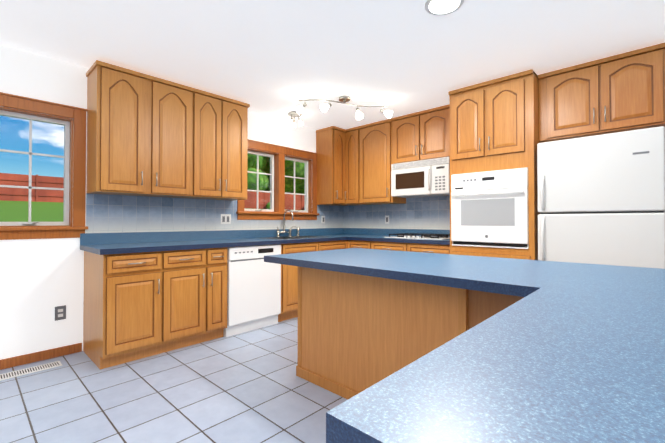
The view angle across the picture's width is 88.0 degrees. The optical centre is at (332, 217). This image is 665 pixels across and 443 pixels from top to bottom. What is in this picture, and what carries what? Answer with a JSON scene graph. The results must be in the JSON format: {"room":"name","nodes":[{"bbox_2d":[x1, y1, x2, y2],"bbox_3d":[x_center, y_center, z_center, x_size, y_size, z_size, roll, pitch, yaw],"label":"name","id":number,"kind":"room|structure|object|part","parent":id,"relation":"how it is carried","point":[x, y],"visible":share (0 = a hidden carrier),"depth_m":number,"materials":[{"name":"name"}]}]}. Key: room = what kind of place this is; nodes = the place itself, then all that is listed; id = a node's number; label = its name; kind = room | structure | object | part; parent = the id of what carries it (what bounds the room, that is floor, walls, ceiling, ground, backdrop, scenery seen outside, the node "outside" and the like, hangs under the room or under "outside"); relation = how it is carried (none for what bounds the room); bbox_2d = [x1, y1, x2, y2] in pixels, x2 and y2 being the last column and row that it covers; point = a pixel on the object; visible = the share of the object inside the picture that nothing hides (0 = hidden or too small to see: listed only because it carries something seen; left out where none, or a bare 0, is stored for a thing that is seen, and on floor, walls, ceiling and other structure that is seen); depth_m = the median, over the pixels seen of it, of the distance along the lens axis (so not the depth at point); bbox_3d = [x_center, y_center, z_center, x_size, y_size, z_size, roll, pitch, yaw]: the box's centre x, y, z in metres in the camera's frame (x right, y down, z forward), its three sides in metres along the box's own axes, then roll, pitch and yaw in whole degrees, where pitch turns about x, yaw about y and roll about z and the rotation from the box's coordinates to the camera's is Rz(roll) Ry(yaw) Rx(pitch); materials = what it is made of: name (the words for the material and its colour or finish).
{"room":"kitchen","nodes":[
{"label":"kitchen","id":0,"kind":"room"},
{"bbox_2d":[0,45,315,359],"bbox_3d":[-2.349,-0.078,2.894,0.160,2.455,7.600,-1,-1,43],"label":"wall","id":1,"kind":"structure","parent":0,"point":[41,280],"depth_m":2.80,"materials":[{"name":"white paint"}]},
{"bbox_2d":[0,343,81,369],"bbox_3d":[-3.453,1.098,1.579,0.013,0.075,3.790,-1,-1,43],"label":"baseboard","id":2,"kind":"structure","parent":1,"relation":"attached to","point":[15,361],"depth_m":2.75,"materials":[{"name":"brown wood"}]},
{"bbox_2d":[0,92,87,239],"bbox_3d":[-2.413,-0.386,2.756,0.160,1.112,0.738,-1,-1,43],"label":"window","id":3,"kind":"structure","parent":1,"relation":"in","point":[77,168],"depth_m":2.87,"materials":[{"name":"brown wood"}]},
{"bbox_3d":[-2.439,-0.382,2.780,0.089,0.894,0.506,-1,-1,43],"label":"window sash","id":4,"kind":"part","parent":3,"relation":"part of","materials":[{"name":"white wood"}]},
{"bbox_2d":[55,305,65,320],"bbox_3d":[-2.259,0.792,2.858,0.008,0.115,0.075,-1,-1,43],"label":"electrical outlet","id":5,"kind":"object","parent":1,"relation":"attached to","point":[60,312],"visible":1,"depth_m":2.86,"materials":[{"name":"grey plastic"}]},
{"bbox_2d":[86,60,193,198],"bbox_3d":[-1.745,-0.730,3.168,0.348,1.044,0.786,-1,-1,43],"label":"upper cabinet","id":6,"kind":"object","parent":1,"relation":"attached to","point":[150,136],"depth_m":2.99,"materials":[{"name":"brown wood"}]},
{"bbox_2d":[86,193,342,232],"bbox_3d":[-0.983,-0.026,4.227,0.007,0.351,3.385,-1,-1,43],"label":"wall tile","id":7,"kind":"structure","parent":1,"relation":"attached to","point":[105,213],"depth_m":3.52,"materials":[{"name":"blue tile"}]},
{"bbox_2d":[221,214,230,223],"bbox_3d":[-1.225,0.018,3.957,0.008,0.115,0.130,-1,-1,43],"label":"outlet","id":8,"kind":"object","parent":7,"relation":"attached to","point":[225,218],"visible":1,"depth_m":3.96,"materials":[{"name":"white plastic"}]},
{"bbox_2d":[321,216,324,223],"bbox_3d":[-0.137,0.031,5.116,0.008,0.115,0.070,-1,-1,43],"label":"electrical outlet","id":9,"kind":"object","parent":7,"relation":"attached to","point":[322,219],"visible":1,"depth_m":5.11,"materials":[{"name":"white plastic"}]},
{"bbox_2d":[194,88,249,199],"bbox_3d":[-1.264,-0.725,3.681,0.348,1.044,0.622,-1,-1,43],"label":"upper cabinet","id":10,"kind":"object","parent":1,"relation":"attached to","point":[220,122],"depth_m":3.54,"materials":[{"name":"brown wood"}]},
{"bbox_2d":[236,139,318,219],"bbox_3d":[-0.705,-0.456,4.576,0.160,0.972,1.337,-1,-1,43],"label":"window","id":11,"kind":"structure","parent":1,"relation":"in","point":[280,153],"depth_m":4.55,"materials":[{"name":"brown wood"}]},
{"bbox_3d":[-0.731,-0.452,4.600,0.089,0.754,1.105,-1,-1,43],"label":"window sash","id":12,"kind":"part","parent":11,"relation":"part of","materials":[{"name":"white wood"}]},
{"bbox_2d":[316,126,345,204],"bbox_3d":[-0.012,-0.731,4.991,0.380,1.086,0.285,-1,-1,43],"label":"upper cabinet","id":13,"kind":"object","parent":1,"relation":"attached to","point":[330,146],"visible":0.96,"depth_m":4.89,"materials":[{"name":"brown wood"}]},
{"bbox_2d":[0,317,346,442],"bbox_3d":[-0.031,1.186,0.703,6.600,0.120,7.600,-1,-1,43],"label":"floor","id":14,"kind":"structure","parent":0,"point":[248,387],"depth_m":2.17,"materials":[{"name":"tile"}]},
{"bbox_2d":[0,361,61,380],"bbox_3d":[-2.274,1.143,2.563,0.125,0.007,0.400,-1,-1,43],"label":"floor vent","id":15,"kind":"object","parent":14,"relation":"in","point":[13,374],"visible":1,"depth_m":2.57,"materials":[{"name":"white plastic"}]},
{"bbox_2d":[83,247,227,369],"bbox_3d":[-1.559,0.716,3.115,0.670,0.872,1.017,-1,-1,43],"label":"base cabinet","id":16,"kind":"object","parent":14,"relation":"on","point":[139,305],"visible":1,"depth_m":2.82,"materials":[{"name":"brown wood"}]},
{"bbox_2d":[223,244,280,336],"bbox_3d":[-0.982,0.724,3.710,0.584,0.868,0.633,-1,-1,43],"label":"dishwasher","id":17,"kind":"object","parent":14,"relation":"on","point":[253,290],"visible":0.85,"depth_m":3.48,"materials":[{"name":"white metal"}]},
{"bbox_2d":[278,240,347,321],"bbox_3d":[-0.389,0.729,4.360,0.670,0.872,1.118,-1,-1,43],"label":"base cabinet","id":18,"kind":"object","parent":14,"relation":"on","point":[289,291],"visible":0.25,"depth_m":3.88,"materials":[{"name":"brown wood"}]},
{"bbox_2d":[80,228,347,254],"bbox_3d":[-0.760,0.217,3.982,0.657,0.140,3.427,-1,-1,43],"label":"countertop","id":19,"kind":"structure","parent":18,"relation":"on","point":[114,243],"depth_m":3.41,"materials":[{"name":"blue laminate"}]},
{"bbox_2d":[276,210,299,236],"bbox_3d":[-0.540,0.074,4.489,0.207,0.356,0.415,-1,-1,43],"label":"faucet","id":20,"kind":"object","parent":19,"relation":"on","point":[289,231],"visible":0.94,"depth_m":4.50,"materials":[{"name":"silver metal"}]},
{"bbox_2d":[258,236,326,239],"bbox_3d":[-0.476,0.333,4.285,0.450,0.176,0.860,-1,-1,43],"label":"sink","id":21,"kind":"object","parent":19,"relation":"in","point":[289,237],"depth_m":4.33,"materials":[{"name":"silver metal"}]},
{"bbox_2d":[348,240,371,248],"bbox_3d":[0.551,0.733,4.658,0.392,0.872,0.637,-1,-1,43],"label":"base cabinet","id":22,"kind":"object","parent":14,"relation":"on","point":[351,243],"depth_m":4.42,"materials":[{"name":"brown wood"}]},
{"bbox_2d":[372,241,407,250],"bbox_3d":[0.881,0.729,4.348,0.515,0.872,0.637,-1,-1,43],"label":"base cabinet","id":23,"kind":"object","parent":14,"relation":"on","point":[397,246],"depth_m":4.10,"materials":[{"name":"brown wood"}]},
{"bbox_2d":[296,266,523,399],"bbox_3d":[0.640,0.716,1.272,2.994,0.831,1.860,-1,-1,43],"label":"kitchen island","id":24,"kind":"object","parent":14,"relation":"on","point":[357,334],"visible":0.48,"depth_m":2.05,"materials":[{"name":"brown wood"}]},
{"bbox_2d":[264,248,664,442],"bbox_3d":[0.626,0.278,1.307,3.155,0.042,2.135,-1,-1,43],"label":"island countertop","id":25,"kind":"structure","parent":24,"relation":"on","point":[565,352],"depth_m":0.59,"materials":[{"name":"blue laminate"}]},
{"bbox_2d":[408,243,449,253],"bbox_3d":[1.275,0.725,3.978,0.565,0.872,0.637,-1,-1,43],"label":"base cabinet","id":26,"kind":"object","parent":14,"relation":"on","point":[425,248],"depth_m":3.75,"materials":[{"name":"brown wood"}]},
{"bbox_2d":[348,228,449,244],"bbox_3d":[0.949,0.220,4.271,1.433,0.140,0.667,-1,-1,43],"label":"countertop","id":27,"kind":"structure","parent":26,"relation":"on","point":[362,234],"depth_m":4.49,"materials":[{"name":"blue laminate"}]},
{"bbox_2d":[384,233,449,239],"bbox_3d":[1.076,0.224,4.157,0.760,0.050,0.485,-1,-1,43],"label":"cooktop","id":28,"kind":"object","parent":27,"relation":"in","point":[428,236],"visible":0.96,"depth_m":4.05,"materials":[{"name":"white"}]},
{"bbox_2d":[448,69,540,259],"bbox_3d":[1.699,-0.056,3.470,0.753,2.424,0.810,-1,-1,43],"label":"oven cabinet","id":29,"kind":"object","parent":14,"relation":"on","point":[494,124],"visible":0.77,"depth_m":3.14,"materials":[{"name":"brown wood"}]},
{"bbox_2d":[451,168,528,248],"bbox_3d":[1.675,-0.075,3.460,0.681,0.706,0.805,-1,-1,43],"label":"wall oven","id":30,"kind":"object","parent":29,"relation":"in","point":[489,208],"visible":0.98,"depth_m":3.17,"materials":[{"name":"white metal"}]},
{"bbox_2d":[537,126,664,268],"bbox_3d":[2.253,0.260,2.891,0.779,1.780,0.817,-1,-1,43],"label":"fridge","id":31,"kind":"object","parent":14,"relation":"on","point":[601,199],"visible":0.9,"depth_m":2.60,"materials":[{"name":"white metal"}]},
{"bbox_2d":[0,0,664,129],"bbox_3d":[-0.031,-1.389,0.731,6.600,0.120,7.600,-1,-1,43],"label":"ceiling","id":32,"kind":"structure","parent":0,"point":[277,59],"depth_m":2.57,"materials":[{"name":"white paint"}]},
{"bbox_2d":[288,111,302,126],"bbox_3d":[-0.472,-1.212,4.253,0.192,0.157,0.192,-1,-1,43],"label":"ceiling light","id":33,"kind":"object","parent":32,"relation":"attached to","point":[291,114],"visible":0.98,"depth_m":4.24,"materials":[{"name":"silver metal"}]},
{"bbox_2d":[294,96,392,119],"bbox_3d":[0.129,-1.184,3.713,0.700,0.225,0.888,-1,-1,43],"label":"track light","id":34,"kind":"object","parent":32,"relation":"attached to","point":[342,100],"visible":1,"depth_m":3.68,"materials":[{"name":"silver metal"}]},
{"bbox_2d":[425,0,463,15],"bbox_3d":[0.683,-1.306,2.104,0.230,0.016,0.230,-1,-1,43],"label":"recessed light","id":35,"kind":"object","parent":32,"relation":"in","point":[439,7],"visible":0.96,"depth_m":2.12,"materials":[{"name":"white plastic"}]},
{"bbox_3d":[2.561,-0.073,3.331,6.400,2.455,0.160,-1,-1,43],"label":"wall","id":36,"kind":"structure","parent":0,"visible":0},
{"bbox_2d":[332,118,405,205],"bbox_3d":[0.458,-0.731,4.939,1.136,1.086,0.380,-1,-1,43],"label":"upper cabinet","id":37,"kind":"object","parent":36,"relation":"attached to","point":[368,155],"visible":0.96,"depth_m":4.68,"materials":[{"name":"brown wood"}]},
{"bbox_2d":[343,196,449,229],"bbox_3d":[0.938,-0.062,4.741,2.090,0.436,0.007,-1,-1,43],"label":"wall tile","id":38,"kind":"structure","parent":36,"relation":"attached to","point":[424,213],"depth_m":4.68,"materials":[{"name":"blue tile"}]},
{"bbox_2d":[385,216,388,223],"bbox_3d":[0.775,0.029,4.883,0.070,0.115,0.008,-1,-1,43],"label":"electrical outlet","id":39,"kind":"object","parent":38,"relation":"attached to","point":[386,219],"visible":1,"depth_m":4.88,"materials":[{"name":"white plastic"}]},
{"bbox_2d":[392,105,449,163],"bbox_3d":[1.221,-0.982,4.225,0.954,0.600,0.380,-1,-1,43],"label":"upper cabinet","id":40,"kind":"object","parent":36,"relation":"attached to","point":[422,135],"visible":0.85,"depth_m":4.14,"materials":[{"name":"brown wood"}]},
{"bbox_2d":[391,157,449,197],"bbox_3d":[1.144,-0.473,4.236,0.764,0.411,0.455,-1,-1,43],"label":"over-the-range microwave","id":41,"kind":"object","parent":40,"relation":"attached to","point":[423,178],"visible":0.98,"depth_m":4.08,"materials":[{"name":"white"}]},
{"bbox_2d":[538,43,664,142],"bbox_3d":[2.336,-0.978,2.992,0.837,0.586,0.650,-1,-1,43],"label":"upper cabinet","id":42,"kind":"object","parent":36,"relation":"attached to","point":[622,92],"visible":1,"depth_m":2.75,"materials":[{"name":"brown wood"}]},
{"label":"outside","id":43,"kind":"structure","parent":0,"visible":0},
{"bbox_2d":[0,200,252,225],"bbox_3d":[-14.959,-1.552,33.410,59.700,6.866,100.000,-1,-1,43],"label":"grass","id":44,"kind":"structure","parent":43,"point":[52,208],"depth_m":15.82,"materials":[{"name":"green plant"}]},
{"bbox_2d":[0,173,304,209],"bbox_3d":[-10.454,-1.666,29.180,0.120,1.750,80.000,-1,-1,43],"label":"fence","id":45,"kind":"structure","parent":44,"relation":"on","point":[38,196],"depth_m":21.38,"materials":[{"name":"brown wood"}]},
{"bbox_2d":[247,154,304,208],"bbox_3d":[-5.063,-6.864,48.288,20.262,12.699,41.511,-1,-1,43],"label":"trees","id":46,"kind":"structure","parent":44,"relation":"on","point":[265,181],"depth_m":37.58,"materials":[{"name":"green plant"}]}
]}

